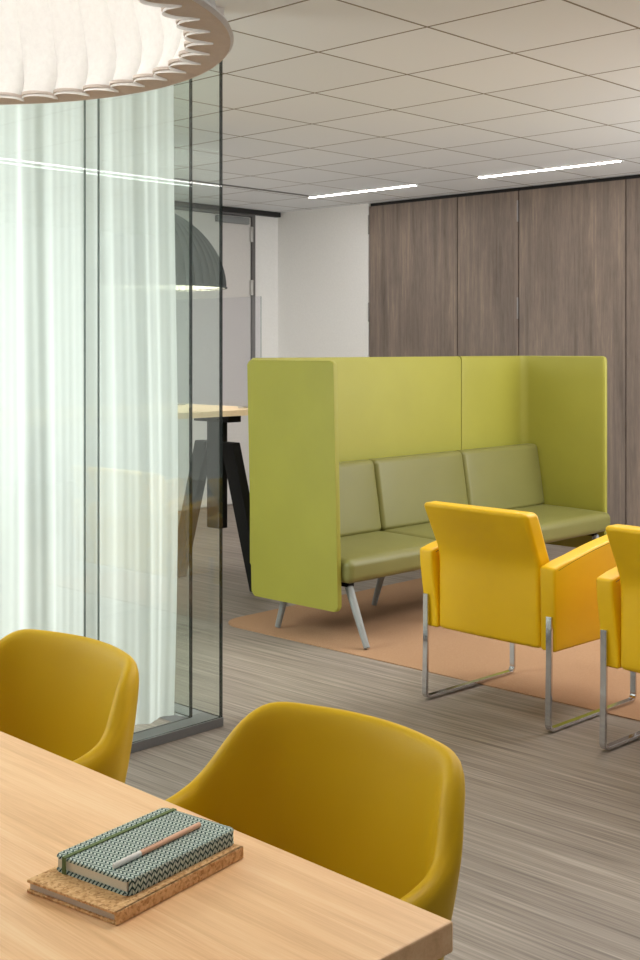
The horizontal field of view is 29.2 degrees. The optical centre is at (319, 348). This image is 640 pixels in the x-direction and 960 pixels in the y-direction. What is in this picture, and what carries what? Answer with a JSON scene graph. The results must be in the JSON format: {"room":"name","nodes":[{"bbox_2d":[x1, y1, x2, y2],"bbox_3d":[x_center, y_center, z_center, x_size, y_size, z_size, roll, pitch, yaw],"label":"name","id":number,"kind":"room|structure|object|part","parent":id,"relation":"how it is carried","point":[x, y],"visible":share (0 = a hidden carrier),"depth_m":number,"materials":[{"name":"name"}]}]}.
{"room":"common room","nodes":[
{"label":"common room","id":0,"kind":"room"},
{"bbox_2d":[174,209,277,510],"bbox_3d":[-4.275,0.070,7.627,0.100,2.700,11.120,0,0,44],"label":"wall","id":1,"kind":"structure","parent":0,"point":[266,228],"depth_m":11.50,"materials":[{"name":"white paint"}]},
{"bbox_2d":[174,206,254,509],"bbox_3d":[-1.044,0.093,10.881,0.074,2.654,1.280,0,0,44],"label":"door","id":2,"kind":"structure","parent":1,"relation":"in","point":[238,232],"depth_m":11.03,"materials":[{"name":"grey paint"}]},
{"bbox_3d":[-1.055,0.093,10.891,0.044,2.654,1.280,0,0,44],"label":"frame","id":3,"kind":"part","parent":2,"relation":"part of","materials":[{"name":"grey metal"}]},
{"bbox_2d":[174,201,280,217],"bbox_3d":[-1.288,-1.257,10.636,0.059,0.044,2.600,0,0,44],"label":"trim","id":4,"kind":"structure","parent":1,"relation":"attached to","point":[176,203],"depth_m":11.10,"materials":[{"name":"black metal"}]},
{"bbox_2d":[278,203,370,357],"bbox_3d":[0.192,0.070,11.477,1.240,2.700,0.620,0,0,44],"label":"wall","id":5,"kind":"structure","parent":0,"point":[323,253],"depth_m":11.19,"materials":[{"name":"white paint"}]},
{"bbox_2d":[125,504,639,959],"bbox_3d":[0.409,1.450,3.634,12.430,0.060,11.820,0,0,44],"label":"floor","id":6,"kind":"structure","parent":0,"point":[550,866],"depth_m":4.19,"materials":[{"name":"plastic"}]},
{"bbox_2d":[0,629,138,782],"bbox_3d":[-0.655,1.019,2.420,0.563,0.809,0.535,0,0,44],"label":"tub chair","id":7,"kind":"object","parent":6,"relation":"on","point":[74,698],"visible":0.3,"depth_m":2.60,"materials":[{"name":"yellow leather"}]},
{"bbox_2d":[84,6,223,753],"bbox_3d":[-1.983,0.070,2.994,0.106,2.699,4.588,0,0,44],"label":"frame","id":8,"kind":"structure","parent":6,"relation":"on","point":[182,728],"depth_m":4.41,"materials":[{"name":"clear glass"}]},
{"bbox_3d":[-2.207,0.068,2.813,0.008,2.635,4.019,0,0,44],"label":"glass pane","id":9,"kind":"part","parent":8,"relation":"part of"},
{"bbox_3d":[-2.149,0.068,2.758,0.008,2.635,4.019,0,0,44],"label":"glass pane","id":10,"kind":"part","parent":8,"relation":"part of","materials":[{"name":"clear glass"}]},
{"bbox_3d":[-0.649,0.068,4.443,0.008,2.635,0.484,0,0,44],"label":"glass pane","id":11,"kind":"part","parent":8,"relation":"part of","materials":[{"name":"clear glass"}]},
{"bbox_2d":[159,62,220,721],"bbox_3d":[-1.829,0.070,5.948,3.936,2.699,0.103,0,0,44],"label":"window","id":12,"kind":"structure","parent":6,"relation":"on","point":[181,711],"depth_m":4.62,"materials":[{"name":"clear glass"}]},
{"bbox_3d":[-1.883,0.068,5.950,3.856,2.635,0.008,0,0,44],"label":"glass pane","id":13,"kind":"part","parent":12,"relation":"part of","materials":[{"name":"clear glass"}]},
{"bbox_2d":[177,404,251,591],"bbox_3d":[-1.141,0.892,7.107,1.169,1.055,1.800,0,0,44],"label":"table","id":14,"kind":"object","parent":6,"relation":"on","point":[205,455],"visible":0.41,"depth_m":7.38,"materials":[{"name":"brown wood"}]},
{"bbox_3d":[-0.794,0.990,7.578,0.358,0.860,0.064,0,0,44],"label":"leg","id":15,"kind":"part","parent":14,"relation":"part of","materials":[{"name":"black paint"}]},
{"bbox_2d":[178,296,256,407],"bbox_3d":[-0.684,0.025,7.722,0.910,0.680,0.060,0,0,44],"label":"divider","id":16,"kind":"object","parent":14,"relation":"on","point":[255,296],"visible":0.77,"depth_m":7.58,"materials":[{"name":"clear glass"}]},
{"bbox_3d":[-0.447,0.990,7.247,0.358,0.860,0.064,0,0,44],"label":"leg","id":17,"kind":"part","parent":14,"relation":"part of","materials":[{"name":"black paint"}]},
{"bbox_2d":[0,731,452,959],"bbox_3d":[-0.903,1.050,1.811,2.000,0.740,1.002,0,0,45],"label":"meeting table","id":18,"kind":"object","parent":6,"relation":"on","point":[272,903],"visible":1,"depth_m":1.49,"materials":[{"name":"brown wood"}]},
{"bbox_2d":[27,844,242,925],"bbox_3d":[-0.234,0.672,1.586,0.156,0.016,0.237,0,0,35],"label":"notebook","id":19,"kind":"object","parent":18,"relation":"on","point":[71,892],"visible":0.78,"depth_m":1.51,"materials":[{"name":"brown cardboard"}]},
{"bbox_2d":[57,808,233,895],"bbox_3d":[-0.225,0.653,1.604,0.133,0.021,0.204,0,0,36],"label":"notebook","id":20,"kind":"object","parent":19,"relation":"on","point":[91,861],"visible":1,"depth_m":1.57,"materials":[{"name":"fabric"}]},
{"bbox_2d":[112,822,200,868],"bbox_3d":[-0.209,0.640,1.584,0.007,0.007,0.162,0,0,35],"label":"pencil","id":21,"kind":"object","parent":20,"relation":"on","point":[197,825],"visible":1,"depth_m":1.58,"materials":[{"name":"brown wood"}]},
{"bbox_2d":[165,702,464,959],"bbox_3d":[-0.079,1.019,1.865,0.563,0.809,0.535,0,0,44],"label":"tub chair","id":22,"kind":"object","parent":6,"relation":"on","point":[376,803],"visible":0.46,"depth_m":2.04,"materials":[{"name":"yellow leather"}]},
{"bbox_2d":[228,578,639,720],"bbox_3d":[1.834,1.417,5.813,4.180,0.004,2.500,0,0,44],"label":"carpet","id":23,"kind":"object","parent":6,"relation":"on","point":[394,626],"visible":0.52,"depth_m":5.81,"materials":[{"name":"carpet"}]},
{"bbox_2d":[247,356,609,648],"bbox_3d":[0.743,0.731,6.865,0.788,1.368,2.488,0,0,44],"label":"sofa","id":24,"kind":"object","parent":23,"relation":"on","point":[347,455],"visible":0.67,"depth_m":6.92,"materials":[{"name":"green fabric"}]},
{"bbox_3d":[-0.179,1.275,6.188,0.119,0.274,0.042,0,0,44],"label":"leg","id":25,"kind":"part","parent":24,"relation":"part of","materials":[{"name":"silver metal"}]},
{"bbox_3d":[-0.133,0.655,6.022,0.596,1.194,0.059,0,0,44],"label":"panel","id":26,"kind":"part","parent":24,"relation":"part of","materials":[{"name":"green fabric"}]},
{"bbox_3d":[0.252,0.584,6.893,0.040,1.072,1.726,0,0,44],"label":"panel","id":27,"kind":"part","parent":24,"relation":"part of","materials":[{"name":"green fabric"}]},
{"bbox_3d":[0.176,1.274,5.826,0.042,0.281,0.174,0,0,-33],"label":"leg","id":28,"kind":"part","parent":24,"relation":"part of","materials":[{"name":"silver metal"}]},
{"bbox_2d":[339,459,380,536],"bbox_3d":[0.023,0.805,6.468,0.149,0.386,0.793,0,0,44],"label":"cushion","id":29,"kind":"object","parent":24,"relation":"on","point":[359,480],"depth_m":6.61,"materials":[{"name":"green fabric"}]},
{"bbox_3d":[0.332,1.275,6.723,0.119,0.274,0.042,0,0,44],"label":"leg","id":30,"kind":"part","parent":24,"relation":"part of","materials":[{"name":"silver metal"}]},
{"bbox_2d":[340,531,435,583],"bbox_3d":[0.214,1.053,6.286,0.574,0.134,0.793,0,0,44],"label":"seat cushion","id":31,"kind":"object","parent":24,"relation":"on","point":[364,555],"depth_m":6.08,"materials":[{"name":"green fabric"}]},
{"bbox_2d":[380,523,435,539],"bbox_3d":[0.765,1.053,6.862,0.574,0.134,0.793,0,0,44],"label":"seat cushion","id":32,"kind":"object","parent":24,"relation":"on","point":[423,530],"depth_m":6.72,"materials":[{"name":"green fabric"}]},
{"bbox_2d":[368,451,467,529],"bbox_3d":[0.574,0.805,7.045,0.149,0.386,0.793,0,0,44],"label":"cushion","id":33,"kind":"object","parent":24,"relation":"on","point":[403,484],"depth_m":6.95,"materials":[{"name":"green fabric"}]},
{"bbox_3d":[0.771,1.135,6.850,0.430,0.029,2.370,0,0,44],"label":"seat frame","id":34,"kind":"part","parent":24,"relation":"part of","materials":[{"name":"black paint"}]},
{"bbox_2d":[456,443,543,508],"bbox_3d":[1.125,0.805,7.621,0.149,0.386,0.793,0,0,44],"label":"cushion","id":35,"kind":"object","parent":24,"relation":"on","point":[508,476],"depth_m":7.58,"materials":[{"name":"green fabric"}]},
{"bbox_2d":[509,504,609,542],"bbox_3d":[1.315,1.053,7.438,0.574,0.134,0.793,0,0,44],"label":"seat cushion","id":36,"kind":"object","parent":24,"relation":"on","point":[558,522],"depth_m":7.36,"materials":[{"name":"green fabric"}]},
{"bbox_2d":[420,501,636,730],"bbox_3d":[0.826,1.011,4.929,0.698,0.805,0.660,0,0,-44],"label":"armchair","id":37,"kind":"object","parent":23,"relation":"on","point":[488,572],"visible":0.88,"depth_m":4.69,"materials":[{"name":"yellow leather"}]},
{"bbox_3d":[0.652,0.922,5.163,0.622,0.402,0.080,0,0,-44],"label":"armrest","id":38,"kind":"part","parent":37,"relation":"part of","materials":[{"name":"yellow leather"}]},
{"bbox_3d":[0.632,1.202,5.159,0.592,0.424,0.025,0,0,-44],"label":"sled leg","id":39,"kind":"part","parent":37,"relation":"part of","materials":[{"name":"silver metal"}]},
{"bbox_3d":[0.641,0.866,4.750,0.182,0.514,0.504,0,0,-44],"label":"backrest","id":40,"kind":"part","parent":37,"relation":"part of","materials":[{"name":"yellow leather"}]},
{"bbox_3d":[1.055,0.922,4.747,0.622,0.402,0.080,0,0,-44],"label":"armrest","id":41,"kind":"part","parent":37,"relation":"part of","materials":[{"name":"yellow leather"}]},
{"bbox_3d":[1.050,1.202,4.728,0.592,0.424,0.025,0,0,-44],"label":"sled leg","id":42,"kind":"part","parent":37,"relation":"part of","materials":[{"name":"silver metal"}]},
{"bbox_2d":[596,524,639,749],"bbox_3d":[1.397,1.011,4.287,0.698,0.805,0.660,0,0,-44],"label":"armchair","id":43,"kind":"object","parent":23,"relation":"on","point":[618,588],"visible":1,"depth_m":4.28,"materials":[{"name":"yellow leather"}]},
{"bbox_3d":[1.222,0.922,4.521,0.622,0.402,0.080,0,0,-44],"label":"armrest","id":44,"kind":"part","parent":43,"relation":"part of","materials":[{"name":"yellow leather"}]},
{"bbox_3d":[1.203,1.202,4.517,0.592,0.424,0.025,0,0,-44],"label":"sled leg","id":45,"kind":"part","parent":43,"relation":"part of","materials":[{"name":"silver metal"}]},
{"bbox_3d":[1.212,0.866,4.108,0.182,0.514,0.504,0,0,-44],"label":"backrest","id":46,"kind":"part","parent":43,"relation":"part of","materials":[{"name":"yellow leather"}]},
{"bbox_2d":[368,188,519,356],"bbox_3d":[1.191,0.071,10.474,1.585,2.698,0.570,0,0,44],"label":"wood wall panel","id":47,"kind":"object","parent":6,"relation":"on","point":[444,270],"visible":0.49,"depth_m":10.23,"materials":[{"name":"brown wood"}]},
{"bbox_3d":[0.790,0.055,10.491,0.966,2.610,0.021,0,0,44],"label":"door","id":48,"kind":"part","parent":47,"relation":"part of","materials":[{"name":"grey wood"}]},
{"bbox_3d":[1.361,0.055,9.946,0.596,2.610,0.021,0,0,44],"label":"door","id":49,"kind":"part","parent":47,"relation":"part of","materials":[{"name":"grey wood"}]},
{"bbox_2d":[519,174,639,526],"bbox_3d":[2.896,0.071,8.844,3.131,2.698,0.570,0,0,44],"label":"wood wall panel","id":50,"kind":"object","parent":6,"relation":"on","point":[579,241],"visible":0.55,"depth_m":9.24,"materials":[{"name":"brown wood"}]},
{"bbox_3d":[2.485,0.055,8.871,0.596,2.610,0.021,0,0,44],"label":"door","id":51,"kind":"part","parent":50,"relation":"part of","materials":[{"name":"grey wood"}]},
{"bbox_2d":[174,0,639,212],"bbox_3d":[0.409,-1.310,3.634,12.430,0.060,11.820,0,0,44],"label":"ceiling","id":52,"kind":"structure","parent":0,"point":[321,97],"depth_m":6.34,"materials":[{"name":"tile"}]},
{"bbox_2d":[0,85,177,724],"bbox_3d":[-2.085,0.052,3.015,0.041,2.663,4.478,0,0,44],"label":"curtain","id":53,"kind":"object","parent":52,"relation":"hanging from","point":[42,144],"visible":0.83,"depth_m":4.36,"materials":[{"name":"fabric"}]},
{"bbox_2d":[0,0,233,104],"bbox_3d":[-0.512,-0.823,1.444,0.820,0.913,0.820,0,0,23],"label":"pendant lamp","id":54,"kind":"object","parent":52,"relation":"hanging from","point":[52,51],"visible":1,"depth_m":1.75,"materials":[{"name":"white fabric"}]},
{"bbox_3d":[-0.512,-0.585,1.444,0.783,0.429,0.783,0,0,44],"label":"lamp shade","id":55,"kind":"part","parent":54,"relation":"part of","materials":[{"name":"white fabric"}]},
{"bbox_2d":[174,213,226,290],"bbox_3d":[-0.967,-0.820,7.383,0.820,0.918,0.820,0,0,-27],"label":"pendant lamp","id":56,"kind":"object","parent":52,"relation":"hanging from","point":[205,259],"visible":0.27,"depth_m":7.16,"materials":[{"name":"grey fabric"}]},
{"bbox_2d":[174,178,312,196],"bbox_3d":[-1.177,-1.277,9.147,0.040,0.006,3.200,0,0,44],"label":"trim","id":57,"kind":"structure","parent":52,"relation":"attached to","point":[174,178],"depth_m":9.73,"materials":[{"name":"metal"}]},
{"bbox_2d":[308,184,416,197],"bbox_3d":[0.329,-1.275,9.970,1.152,0.010,0.046,0,0,44],"label":"recessed light","id":58,"kind":"object","parent":52,"relation":"in","point":[410,185],"visible":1,"depth_m":9.93,"materials":[{"name":"white paint"}]},
{"bbox_2d":[477,160,621,177],"bbox_3d":[1.612,-1.275,8.743,1.182,0.010,0.046,0,0,44],"label":"recessed light","id":59,"kind":"object","parent":52,"relation":"in","point":[611,161],"visible":1,"depth_m":8.71,"materials":[{"name":"white paint"}]}
]}

